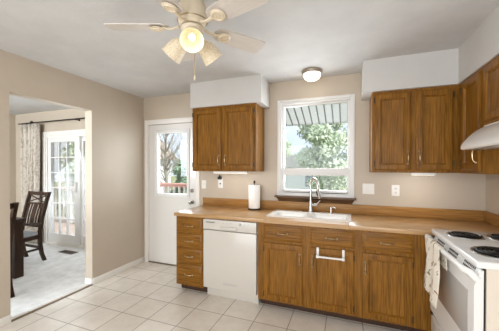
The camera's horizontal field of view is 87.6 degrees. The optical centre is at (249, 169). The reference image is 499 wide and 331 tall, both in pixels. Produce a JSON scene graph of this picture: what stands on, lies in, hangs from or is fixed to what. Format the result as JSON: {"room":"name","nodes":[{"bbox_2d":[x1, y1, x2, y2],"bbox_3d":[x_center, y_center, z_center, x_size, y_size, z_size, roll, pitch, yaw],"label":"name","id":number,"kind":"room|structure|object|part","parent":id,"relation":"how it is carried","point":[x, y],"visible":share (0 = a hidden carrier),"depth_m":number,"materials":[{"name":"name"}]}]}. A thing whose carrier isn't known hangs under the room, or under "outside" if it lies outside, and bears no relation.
{"room":"kitchen","nodes":[
{"label":"kitchen","id":0,"kind":"room"},
{"bbox_2d":[9,114,15,212],"bbox_3d":[-5.657,0.154,2.733,0.150,2.464,5.300,0,0,21],"label":"wall","id":1,"kind":"structure","parent":0,"point":[12,118],"depth_m":5.13,"materials":[{"name":"beige paint"}]},
{"bbox_2d":[16,108,84,231],"bbox_3d":[-3.207,0.142,4.724,3.337,2.464,0.150,0,0,21],"label":"wall","id":2,"kind":"structure","parent":0,"point":[65,113],"depth_m":4.90,"materials":[{"name":"beige paint"}]},
{"bbox_2d":[18,117,84,124],"bbox_3d":[-3.188,-0.870,4.551,2.584,0.068,0.146,0,0,21],"label":"curtain rod","id":3,"kind":"object","parent":2,"relation":"attached to","point":[30,122],"visible":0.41,"depth_m":4.63,"materials":[{"name":"brown metal"}]},
{"bbox_2d":[21,123,39,243],"bbox_3d":[-4.095,0.249,4.861,0.491,2.205,0.104,0,0,21],"label":"curtain","id":4,"kind":"object","parent":3,"relation":"hanging from","point":[30,133],"visible":0.67,"depth_m":4.81,"materials":[{"name":"beige fabric"}]},
{"bbox_2d":[42,129,85,248],"bbox_3d":[-2.964,0.335,4.602,1.950,2.080,0.150,0,0,21],"label":"door","id":5,"kind":"structure","parent":2,"relation":"in","point":[77,240],"depth_m":4.73,"materials":[{"name":"white paint"}]},
{"bbox_3d":[-3.058,0.305,4.584,0.015,0.180,0.050,0,0,21],"label":"handle","id":6,"kind":"part","parent":5,"relation":"part of","materials":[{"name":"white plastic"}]},
{"bbox_3d":[-2.557,0.377,4.495,0.878,1.928,0.045,0,0,21],"label":"panel","id":7,"kind":"part","parent":5,"relation":"part of","materials":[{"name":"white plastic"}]},
{"bbox_2d":[0,49,143,318],"bbox_3d":[-2.568,0.169,1.520,0.113,2.464,5.200,0,0,21],"label":"wall","id":8,"kind":"structure","parent":0,"point":[114,127],"depth_m":3.20,"materials":[{"name":"beige paint"}]},
{"bbox_2d":[0,314,10,326],"bbox_3d":[-2.803,1.369,0.727,0.014,0.075,3.534,0,0,21],"label":"baseboard","id":9,"kind":"structure","parent":8,"relation":"attached to","point":[5,320],"depth_m":2.34,"materials":[{"name":"white paint"}]},
{"bbox_2d":[85,277,91,284],"bbox_3d":[-1.956,1.351,3.163,0.113,0.075,0.012,0,0,21],"label":"baseboard","id":10,"kind":"object","parent":8,"relation":"attached to","point":[87,280],"visible":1,"depth_m":3.15,"materials":[{"name":"white paint"}]},
{"bbox_2d":[92,256,143,284],"bbox_3d":[-1.746,1.348,3.543,0.014,0.075,0.848,0,0,21],"label":"baseboard","id":11,"kind":"structure","parent":8,"relation":"attached to","point":[104,276],"depth_m":3.46,"materials":[{"name":"white paint"}]},
{"bbox_2d":[0,242,403,330],"bbox_3d":[-2.113,1.440,1.423,7.719,0.084,5.320,0,0,21],"label":"floor","id":12,"kind":"structure","parent":0,"point":[145,296],"depth_m":2.66,"materials":[{"name":"tile"}]},
{"bbox_2d":[10,202,18,297],"bbox_3d":[-2.859,0.869,2.703,0.596,1.035,0.544,0,0,21],"label":"dining chair","id":13,"kind":"object","parent":12,"relation":"on","point":[13,206],"visible":0.39,"depth_m":2.83,"materials":[{"name":"brown wood"}]},
{"bbox_2d":[11,217,25,278],"bbox_3d":[-3.800,1.007,2.726,1.200,0.756,1.880,0,0,21],"label":"dining table","id":14,"kind":"object","parent":12,"relation":"on","point":[17,256],"visible":0.73,"depth_m":3.33,"materials":[{"name":"brown wood"}]},
{"bbox_2d":[21,191,50,260],"bbox_3d":[-3.403,0.859,3.850,0.544,1.035,0.596,0,0,21],"label":"dining chair","id":15,"kind":"object","parent":12,"relation":"on","point":[28,235],"visible":0.7,"depth_m":3.97,"materials":[{"name":"brown wood"}]},
{"bbox_3d":[-3.534,0.857,4.125,0.046,1.035,0.174,0,0,21],"label":"post","id":16,"kind":"part","parent":15,"relation":"part of","materials":[{"name":"brown wood"}]},
{"bbox_3d":[-3.433,0.951,3.771,0.440,0.052,0.425,0,0,21],"label":"seat","id":17,"kind":"part","parent":15,"relation":"part of","materials":[{"name":"grey plastic"}]},
{"bbox_3d":[-3.423,1.005,3.800,0.450,0.055,0.425,0,0,21],"label":"seat frame","id":18,"kind":"part","parent":15,"relation":"part of","materials":[{"name":"brown wood"}]},
{"bbox_3d":[-3.310,0.370,4.092,0.430,0.055,0.024,0,0,21],"label":"rail","id":19,"kind":"part","parent":15,"relation":"part of","materials":[{"name":"brown wood"}]},
{"bbox_3d":[-3.124,0.859,3.971,0.046,1.035,0.174,0,0,21],"label":"post","id":20,"kind":"part","parent":15,"relation":"part of","materials":[{"name":"brown wood"}]},
{"bbox_2d":[11,284,92,321],"bbox_3d":[-2.049,1.387,2.768,0.032,0.009,0.816,0,0,21],"label":"threshold strip","id":21,"kind":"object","parent":12,"relation":"on","point":[45,305],"depth_m":2.68,"materials":[{"name":"brown"}]},
{"bbox_2d":[59,250,77,253],"bbox_3d":[-3.025,1.369,4.339,0.320,0.008,0.120,0,0,21],"label":"floor vent","id":22,"kind":"object","parent":12,"relation":"in","point":[62,251],"visible":1,"depth_m":4.33,"materials":[{"name":"brown metal"}]},
{"bbox_2d":[176,216,207,292],"bbox_3d":[-0.575,0.957,3.186,0.352,0.868,0.654,0,0,21],"label":"base cabinet","id":23,"kind":"object","parent":12,"relation":"on","point":[189,230],"visible":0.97,"depth_m":2.91,"materials":[{"name":"brown wood"}]},
{"bbox_3d":[-0.676,1.170,2.917,0.322,0.215,0.020,0,0,21],"label":"drawer","id":24,"kind":"part","parent":23,"relation":"part of","materials":[{"name":"brown wood"}]},
{"bbox_3d":[-0.676,0.965,2.916,0.322,0.165,0.020,0,0,21],"label":"drawer","id":25,"kind":"part","parent":23,"relation":"part of","materials":[{"name":"brown wood"}]},
{"bbox_3d":[-0.675,0.793,2.914,0.322,0.150,0.020,0,0,21],"label":"drawer","id":26,"kind":"part","parent":23,"relation":"part of","materials":[{"name":"brown wood"}]},
{"bbox_3d":[-0.675,0.625,2.913,0.322,0.155,0.020,0,0,21],"label":"drawer","id":27,"kind":"part","parent":23,"relation":"part of","materials":[{"name":"brown wood"}]},
{"bbox_2d":[203,218,258,303],"bbox_3d":[-0.112,0.960,3.015,0.616,0.866,0.644,0,0,21],"label":"dishwasher","id":28,"kind":"object","parent":12,"relation":"on","point":[230,252],"visible":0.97,"depth_m":2.73,"materials":[{"name":"white plastic"}]},
{"bbox_3d":[-0.222,0.615,2.720,0.200,0.030,0.018,0,0,21],"label":"handle","id":29,"kind":"part","parent":28,"relation":"part of","materials":[{"name":"white plastic"}]},
{"bbox_3d":[-0.211,0.588,2.748,0.612,0.110,0.048,0,0,21],"label":"control panel","id":30,"kind":"part","parent":28,"relation":"part of","materials":[{"name":"white plastic"}]},
{"bbox_2d":[258,222,306,311],"bbox_3d":[0.410,0.961,2.816,0.483,0.868,0.654,0,0,21],"label":"base cabinet","id":31,"kind":"object","parent":12,"relation":"on","point":[281,247],"visible":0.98,"depth_m":2.54,"materials":[{"name":"brown wood"}]},
{"bbox_3d":[0.323,1.007,2.541,0.390,0.570,0.020,0,0,21],"label":"door","id":32,"kind":"part","parent":31,"relation":"part of","materials":[{"name":"brown wood"}]},
{"bbox_3d":[0.323,0.621,2.538,0.390,0.153,0.020,0,0,21],"label":"drawer","id":33,"kind":"part","parent":31,"relation":"part of","materials":[{"name":"brown wood"}]},
{"bbox_2d":[306,226,358,321],"bbox_3d":[0.850,0.963,2.651,0.457,0.868,0.654,0,0,21],"label":"base cabinet","id":34,"kind":"object","parent":12,"relation":"on","point":[331,285],"visible":0.98,"depth_m":2.38,"materials":[{"name":"brown wood"}]},
{"bbox_2d":[316,247,344,260],"bbox_3d":[0.729,0.760,2.352,0.246,0.086,0.057,0,0,21],"label":"towel bar","id":35,"kind":"object","parent":34,"relation":"attached to","point":[317,248],"visible":1,"depth_m":2.33,"materials":[{"name":"white plastic"}]},
{"bbox_3d":[0.749,0.623,2.378,0.387,0.153,0.020,0,0,21],"label":"drawer","id":36,"kind":"part","parent":34,"relation":"part of","materials":[{"name":"brown wood"}]},
{"bbox_3d":[0.748,1.009,2.381,0.387,0.570,0.020,0,0,21],"label":"door","id":37,"kind":"part","parent":34,"relation":"part of","materials":[{"name":"brown wood"}]},
{"bbox_2d":[174,197,498,235],"bbox_3d":[0.694,0.456,2.732,3.095,0.144,0.640,0,0,21],"label":"countertop","id":38,"kind":"structure","parent":34,"relation":"on","point":[390,219],"depth_m":2.62,"materials":[{"name":"laminate"}]},
{"bbox_2d":[266,209,350,221],"bbox_3d":[0.641,0.567,2.790,0.835,0.177,0.420,0,0,21],"label":"sink","id":39,"kind":"object","parent":38,"relation":"in","point":[343,217],"visible":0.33,"depth_m":2.84,"materials":[{"name":"white ceramic"}]},
{"bbox_3d":[0.442,0.567,2.839,0.358,0.177,0.300,0,0,21],"label":"bowl","id":40,"kind":"part","parent":39,"relation":"part of","materials":[{"name":"white ceramic"}]},
{"bbox_3d":[0.814,0.568,2.699,0.377,0.177,0.300,0,0,21],"label":"bowl","id":41,"kind":"part","parent":39,"relation":"part of","materials":[{"name":"white ceramic"}]},
{"bbox_2d":[302,177,320,212],"bbox_3d":[0.693,0.280,2.900,0.222,0.396,0.135,0,0,21],"label":"faucet","id":42,"kind":"object","parent":38,"relation":"on","point":[310,209],"visible":1,"depth_m":2.92,"materials":[{"name":"silver metal"}]},
{"bbox_3d":[0.719,0.218,2.894,0.027,0.273,0.134,0,1,-31],"label":"spout","id":43,"kind":"part","parent":42,"relation":"part of","materials":[{"name":"silver metal"}]},
{"bbox_2d":[358,230,430,330],"bbox_3d":[1.322,0.965,2.473,0.552,0.868,0.654,0,0,21],"label":"base cabinet","id":44,"kind":"object","parent":12,"relation":"on","point":[392,293],"visible":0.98,"depth_m":2.21,"materials":[{"name":"brown wood"}]},
{"bbox_3d":[1.173,0.625,2.219,0.390,0.153,0.020,0,0,21],"label":"drawer","id":45,"kind":"part","parent":44,"relation":"part of","materials":[{"name":"brown wood"}]},
{"bbox_3d":[1.173,1.011,2.222,0.390,0.570,0.020,0,0,21],"label":"door","id":46,"kind":"part","parent":44,"relation":"part of","materials":[{"name":"brown wood"}]},
{"bbox_3d":[1.429,0.923,2.133,0.112,0.778,0.004,0,0,21],"label":"filler panel","id":47,"kind":"part","parent":44,"relation":"part of","materials":[{"name":"brown wood"}]},
{"bbox_2d":[425,229,498,330],"bbox_3d":[1.561,0.932,1.627,0.652,0.949,0.783,0,0,21],"label":"range","id":48,"kind":"object","parent":12,"relation":"on","point":[468,296],"visible":0.97,"depth_m":1.51,"materials":[{"name":"white metal"}]},
{"bbox_2d":[424,236,446,308],"bbox_3d":[1.292,0.711,1.833,0.069,0.416,0.330,0,0,21],"label":"dish towel","id":49,"kind":"object","parent":48,"relation":"hanging from","point":[434,258],"visible":0.99,"depth_m":1.76,"materials":[{"name":"fabric"}]},
{"bbox_3d":[1.331,1.241,1.717,0.038,0.220,0.755,0,0,21],"label":"storage drawer","id":50,"kind":"part","parent":48,"relation":"part of","materials":[{"name":"white metal"}]},
{"bbox_3d":[1.292,0.544,1.713,0.084,0.074,0.757,0,0,21],"label":"handle","id":51,"kind":"part","parent":48,"relation":"part of","materials":[{"name":"white metal"}]},
{"bbox_3d":[1.331,0.819,1.714,0.040,0.594,0.755,0,0,21],"label":"oven door","id":52,"kind":"part","parent":48,"relation":"part of","materials":[{"name":"white metal"}]},
{"bbox_2d":[432,229,498,269],"bbox_3d":[1.591,0.491,1.612,0.588,0.038,0.783,0,0,21],"label":"cooktop","id":53,"kind":"object","parent":48,"relation":"in","point":[480,249],"depth_m":1.64,"materials":[{"name":"white metal"}]},
{"bbox_3d":[1.537,0.473,1.855,0.220,0.018,0.220,0,0,21],"label":"burner","id":54,"kind":"part","parent":48,"relation":"part of","materials":[{"name":"black metal"}]},
{"bbox_3d":[1.412,0.476,1.464,0.264,0.018,0.264,0,0,21],"label":"burner","id":55,"kind":"part","parent":48,"relation":"part of","materials":[{"name":"black metal"}]},
{"bbox_2d":[0,0,498,114],"bbox_3d":[-2.077,-1.112,1.486,7.719,0.100,5.500,0,0,21],"label":"ceiling","id":56,"kind":"structure","parent":0,"point":[335,37],"depth_m":2.08,"materials":[{"name":"white paint"}]},
{"bbox_2d":[104,0,267,80],"bbox_3d":[-0.369,-0.812,1.604,1.052,0.496,1.008,0,0,21],"label":"ceiling fan","id":57,"kind":"object","parent":56,"relation":"hanging from","point":[193,16],"visible":1,"depth_m":1.59,"materials":[{"name":"beige metal"}]},
{"bbox_3d":[-0.703,-0.904,1.645,0.388,0.038,0.140,0,0,2],"label":"blade","id":58,"kind":"part","parent":57,"relation":"part of","materials":[{"name":"beige wood"}]},
{"bbox_3d":[-0.474,-0.901,1.312,0.140,0.038,0.388,0,0,20],"label":"blade","id":59,"kind":"part","parent":57,"relation":"part of","materials":[{"name":"beige wood"}]},
{"bbox_3d":[-0.482,-0.765,1.677,0.156,0.156,0.138,0,0,21],"label":"lamp shade","id":60,"kind":"part","parent":57,"relation":"part of","materials":[{"name":"beige glass"}]},
{"bbox_3d":[-0.456,-0.906,1.966,0.140,0.038,0.388,0,0,-16],"label":"blade","id":61,"kind":"part","parent":57,"relation":"part of","materials":[{"name":"beige wood"}]},
{"bbox_3d":[-0.328,-0.764,1.505,0.146,0.156,0.155,0,0,21],"label":"lamp shade","id":62,"kind":"part","parent":57,"relation":"part of","materials":[{"name":"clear glass"}]},
{"bbox_3d":[-0.334,-0.785,1.530,0.042,0.065,0.065,0,0,6],"label":"bulb","id":63,"kind":"part","parent":57,"relation":"part of","materials":[{"name":"beige glass"}]},
{"bbox_3d":[-0.255,-0.765,1.722,0.145,0.156,0.156,0,0,21],"label":"lamp shade","id":64,"kind":"part","parent":57,"relation":"part of","materials":[{"name":"beige glass"}]},
{"bbox_3d":[-0.086,-0.901,1.426,0.388,0.038,0.140,0,1,38],"label":"blade","id":65,"kind":"part","parent":57,"relation":"part of","materials":[{"name":"beige wood"}]},
{"bbox_3d":[-0.075,-0.905,1.830,0.388,0.038,0.140,0,1,-34],"label":"blade","id":66,"kind":"part","parent":57,"relation":"part of","materials":[{"name":"beige wood"}]},
{"bbox_2d":[301,67,322,81],"bbox_3d":[0.676,-1.016,2.814,0.224,0.104,0.224,0,0,21],"label":"ceiling light","id":67,"kind":"object","parent":56,"relation":"attached to","point":[310,74],"visible":1,"depth_m":2.75,"materials":[{"name":"white glass"}]},
{"bbox_2d":[143,73,485,260],"bbox_3d":[0.371,0.160,3.273,4.382,2.464,0.150,0,0,21],"label":"wall","id":68,"kind":"structure","parent":0,"point":[463,191],"depth_m":2.89,"materials":[{"name":"beige paint"}]},
{"bbox_2d":[145,117,199,265],"bbox_3d":[-1.112,0.322,3.800,0.950,2.125,0.190,0,0,21],"label":"door","id":69,"kind":"structure","parent":68,"relation":"in","point":[160,220],"depth_m":3.84,"materials":[{"name":"white paint"}]},
{"bbox_3d":[-1.118,-0.095,3.793,0.606,0.976,0.071,0,0,21],"label":"glazing frame","id":70,"kind":"part","parent":69,"relation":"part of","materials":[{"name":"white plastic"}]},
{"bbox_2d":[202,180,205,188],"bbox_3d":[-0.625,0.198,3.559,0.072,0.115,0.016,0,0,21],"label":"light switch","id":71,"kind":"object","parent":68,"relation":"attached to","point":[203,181],"visible":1,"depth_m":3.56,"materials":[{"name":"white plastic"}]},
{"bbox_2d":[218,178,222,187],"bbox_3d":[-0.389,0.174,3.473,0.072,0.135,0.011,0,0,21],"label":"outlet","id":72,"kind":"object","parent":68,"relation":"attached to","point":[220,182],"visible":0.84,"depth_m":3.47,"materials":[{"name":"white plastic"}]},
{"bbox_2d":[192,103,263,171],"bbox_3d":[-0.272,-0.375,3.236,0.842,0.783,0.364,0,0,21],"label":"upper cabinet","id":73,"kind":"object","parent":68,"relation":"attached to","point":[229,137],"visible":1,"depth_m":3.08,"materials":[{"name":"brown wood"}]},
{"bbox_3d":[-0.520,-0.372,3.176,0.384,0.733,0.020,0,0,21],"label":"door","id":74,"kind":"part","parent":73,"relation":"part of","materials":[{"name":"brown wood"}]},
{"bbox_2d":[213,171,247,173],"bbox_3d":[-0.229,0.030,3.092,0.440,0.024,0.040,0,0,21],"label":"light","id":75,"kind":"object","parent":73,"relation":"attached to","point":[232,172],"visible":0.98,"depth_m":3.07,"materials":[{"name":"white plastic"}]},
{"bbox_3d":[-0.130,-0.370,3.030,0.384,0.733,0.020,0,0,21],"label":"door","id":76,"kind":"part","parent":73,"relation":"part of","materials":[{"name":"brown wood"}]},
{"bbox_2d":[274,94,355,203],"bbox_3d":[0.764,-0.232,3.074,0.920,1.226,0.182,0,0,21],"label":"window","id":77,"kind":"structure","parent":68,"relation":"in","point":[291,195],"depth_m":3.04,"materials":[{"name":"white plastic"}]},
{"bbox_3d":[0.746,0.346,3.031,0.920,0.072,0.082,0,0,21],"label":"sill","id":78,"kind":"part","parent":77,"relation":"part of","materials":[{"name":"brown wood"}]},
{"bbox_3d":[0.774,-0.371,3.090,0.775,0.840,0.062,0,0,21],"label":"sash","id":79,"kind":"part","parent":77,"relation":"part of","materials":[{"name":"white plastic"}]},
{"bbox_3d":[0.772,0.164,3.091,0.775,0.250,0.050,0,0,21],"label":"sash","id":80,"kind":"part","parent":77,"relation":"part of","materials":[{"name":"white plastic"}]},
{"bbox_2d":[285,103,347,125],"bbox_3d":[1.066,-0.694,3.543,1.952,0.691,0.845,0,0,21],"label":"awning","id":81,"kind":"object","parent":68,"relation":"attached to","point":[335,113],"visible":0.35,"depth_m":3.79,"materials":[{"name":"white metal"}]},
{"bbox_2d":[203,197,483,221],"bbox_3d":[0.809,0.434,3.019,3.081,0.104,0.022,0,0,21],"label":"backsplash","id":82,"kind":"structure","parent":68,"relation":"attached to","point":[416,212],"depth_m":2.84,"materials":[{"name":"brown wood"}]},
{"bbox_2d":[190,5,498,108],"bbox_3d":[-0.092,-0.897,0.582,3.065,0.308,5.200,0,0,21],"label":"soffit","id":83,"kind":"object","parent":68,"relation":"attached to","point":[450,66],"depth_m":2.42,"materials":[{"name":"white paint"}]},
{"bbox_2d":[362,183,373,193],"bbox_3d":[1.298,0.206,2.840,0.118,0.115,0.010,0,0,21],"label":"light switch","id":84,"kind":"object","parent":68,"relation":"attached to","point":[367,188],"visible":1,"depth_m":2.84,"materials":[{"name":"white plastic"}]},
{"bbox_2d":[392,185,399,195],"bbox_3d":[1.543,0.217,2.748,0.074,0.115,0.010,0,0,21],"label":"outlet","id":85,"kind":"object","parent":68,"relation":"attached to","point":[395,188],"visible":1,"depth_m":2.75,"materials":[{"name":"white plastic"}]},
{"bbox_2d":[369,84,459,172],"bbox_3d":[1.711,-0.365,2.491,1.000,0.781,0.364,0,0,21],"label":"upper cabinet","id":86,"kind":"object","parent":68,"relation":"attached to","point":[417,130],"visible":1,"depth_m":2.41,"materials":[{"name":"brown wood"}]},
{"bbox_3d":[1.358,-0.365,2.471,0.308,0.730,0.020,0,0,21],"label":"door","id":87,"kind":"part","parent":86,"relation":"part of","materials":[{"name":"brown wood"}]},
{"bbox_2d":[411,173,435,175],"bbox_3d":[1.601,0.038,2.404,0.190,0.024,0.040,0,0,21],"label":"light","id":88,"kind":"object","parent":86,"relation":"attached to","point":[430,174],"visible":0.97,"depth_m":2.38,"materials":[{"name":"white plastic"}]},
{"bbox_3d":[1.669,-0.363,2.354,0.282,0.730,0.020,0,0,21],"label":"door","id":89,"kind":"part","parent":86,"relation":"part of","materials":[{"name":"brown wood"}]},
{"bbox_2d":[485,174,498,214],"bbox_3d":[1.411,0.188,0.025,0.150,2.464,5.200,0,0,21],"label":"wall","id":90,"kind":"structure","parent":0,"point":[492,180],"depth_m":2.37,"materials":[{"name":"beige paint"}]},
{"bbox_2d":[459,66,498,173],"bbox_3d":[1.885,-0.361,2.028,0.359,0.781,0.425,0,0,21],"label":"upper cabinet","id":91,"kind":"object","parent":90,"relation":"attached to","point":[471,89],"visible":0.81,"depth_m":2.00,"materials":[{"name":"brown wood"}]},
{"bbox_3d":[1.745,-0.361,2.057,0.020,0.730,0.320,0,0,21],"label":"door","id":92,"kind":"part","parent":91,"relation":"part of","materials":[{"name":"brown wood"}]},
{"bbox_2d":[483,55,498,124],"bbox_3d":[1.674,-0.532,1.465,0.359,0.430,0.770,0,0,21],"label":"upper cabinet","id":93,"kind":"object","parent":90,"relation":"attached to","point":[491,69],"visible":1,"depth_m":1.76,"materials":[{"name":"brown wood"}]},
{"bbox_2d":[461,121,498,150],"bbox_3d":[1.633,-0.223,1.484,0.462,0.186,0.763,0,0,21],"label":"range hood","id":94,"kind":"object","parent":93,"relation":"attached to","point":[486,138],"visible":1,"depth_m":1.68,"materials":[{"name":"white metal"}]},
{"label":"outside","id":95,"kind":"structure","parent":0,"visible":0},
{"bbox_2d":[54,219,74,234],"bbox_3d":[-3.298,1.406,5.688,7.600,0.040,1.532,0,0,21],"label":"deck","id":96,"kind":"object","parent":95,"point":[56,221],"depth_m":6.24,"materials":[{"name":"beige wood"}]},
{"bbox_2d":[54,186,74,223],"bbox_3d":[-4.538,0.901,6.645,4.400,0.950,0.120,0,0,21],"label":"deck railing","id":97,"kind":"object","parent":96,"relation":"on","point":[71,191],"visible":0.1,"depth_m":6.69,"materials":[{"name":"white paint"}]},
{"bbox_3d":[-4.537,0.476,6.642,4.400,0.100,0.120,0,0,21],"label":"rail","id":98,"kind":"part","parent":97,"relation":"part of","materials":[{"name":"white wood"}]},
{"bbox_3d":[-4.557,0.921,6.652,0.090,0.910,0.090,0,0,21],"label":"post","id":99,"kind":"part","parent":97,"relation":"part of","materials":[{"name":"white paint"}]},
{"bbox_2d":[160,183,186,193],"bbox_3d":[-1.253,0.839,5.464,2.220,1.105,0.120,0,0,21],"label":"deck railing","id":100,"kind":"object","parent":96,"relation":"on","point":[179,185],"visible":0.05,"depth_m":5.56,"materials":[{"name":"white paint"}]},
{"bbox_3d":[-1.253,0.329,5.460,2.220,0.085,0.120,0,0,21],"label":"rail","id":101,"kind":"part","parent":100,"relation":"part of","materials":[{"name":"red wood"}]},
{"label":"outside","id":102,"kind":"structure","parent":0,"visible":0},
{"bbox_2d":[54,176,346,217],"bbox_3d":[10.773,1.986,36.902,80.000,0.100,69.600,0,0,21],"label":"ground","id":103,"kind":"structure","parent":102,"point":[173,178],"depth_m":25.11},
{"bbox_2d":[61,142,74,194],"bbox_3d":[-8.121,-0.367,13.655,3.079,4.935,3.023,0,0,-18],"label":"tree","id":104,"kind":"object","parent":103,"relation":"on","point":[72,144],"visible":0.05,"depth_m":12.78,"materials":[{"name":"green plant"}]},
{"bbox_2d":[56,141,177,195],"bbox_3d":[-10.603,-0.171,21.200,8.000,4.400,4.800,0,0,21],"label":"house","id":105,"kind":"structure","parent":103,"relation":"on","point":[161,159],"depth_m":20.73,"materials":[{"name":"white"}]},
{"bbox_2d":[160,133,185,192],"bbox_3d":[-3.884,-0.673,12.627,2.552,5.571,2.262,1,1,42],"label":"bare tree","id":106,"kind":"object","parent":103,"relation":"on","point":[166,168],"visible":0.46,"depth_m":12.49,"materials":[{"name":"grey plant"}]},
{"bbox_2d":[170,158,186,193],"bbox_3d":[-4.551,0.665,16.842,1.611,2.836,1.672,0,0,21],"label":"tree","id":107,"kind":"object","parent":103,"relation":"on","point":[179,170],"visible":0.46,"depth_m":16.62,"materials":[{"name":"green plant"}]},
{"bbox_2d":[180,168,186,190],"bbox_3d":[-3.143,0.325,15.884,2.158,3.532,1.669,0,0,-20],"label":"tree","id":108,"kind":"object","parent":103,"relation":"on","point":[183,180],"visible":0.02,"depth_m":15.51,"materials":[{"name":"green plant"}]},
{"bbox_3d":[-3.142,0.269,15.886,2.157,3.420,1.660,0,0,-21],"label":"crown","id":109,"kind":"part","parent":108,"relation":"part of","materials":[{"name":"green plant"}]},
{"bbox_2d":[285,139,293,156],"bbox_3d":[3.500,-0.452,24.938,2.080,4.957,2.276,0,1,-24],"label":"tree","id":110,"kind":"object","parent":103,"relation":"on","point":[288,148],"visible":0.25,"depth_m":24.61,"materials":[{"name":"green plant"}]},
{"bbox_2d":[285,155,341,189],"bbox_3d":[3.627,0.488,19.706,7.100,3.150,5.400,0,0,21],"label":"house","id":111,"kind":"structure","parent":103,"relation":"on","point":[291,181],"depth_m":17.24,"materials":[{"name":"white"}]},
{"bbox_2d":[294,122,346,190],"bbox_3d":[3.317,-0.781,11.649,2.822,5.829,2.666,0,0,-12],"label":"tree","id":112,"kind":"object","parent":103,"relation":"on","point":[322,137],"visible":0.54,"depth_m":10.95,"materials":[{"name":"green plant"}]},
{"bbox_2d":[337,127,346,165],"bbox_3d":[6.054,-0.662,13.360,3.080,5.573,2.996,0,0,21],"label":"tree","id":113,"kind":"object","parent":103,"relation":"on","point":[343,153],"visible":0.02,"depth_m":13.83,"materials":[{"name":"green plant"}]},
{"bbox_3d":[0.059,0.306,3.178,0.160,0.354,0.160,0,0,21],"label":"paper towel holder","id":114,"kind":"object","parent":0,"visible":0},
{"bbox_2d":[249,185,259,208],"bbox_3d":[0.059,0.324,3.178,0.140,0.280,0.140,0,0,21],"label":"paper towel roll","id":115,"kind":"object","parent":114,"relation":"on","point":[254,190],"visible":1,"depth_m":3.12,"materials":[{"name":"white paper"}]}
]}

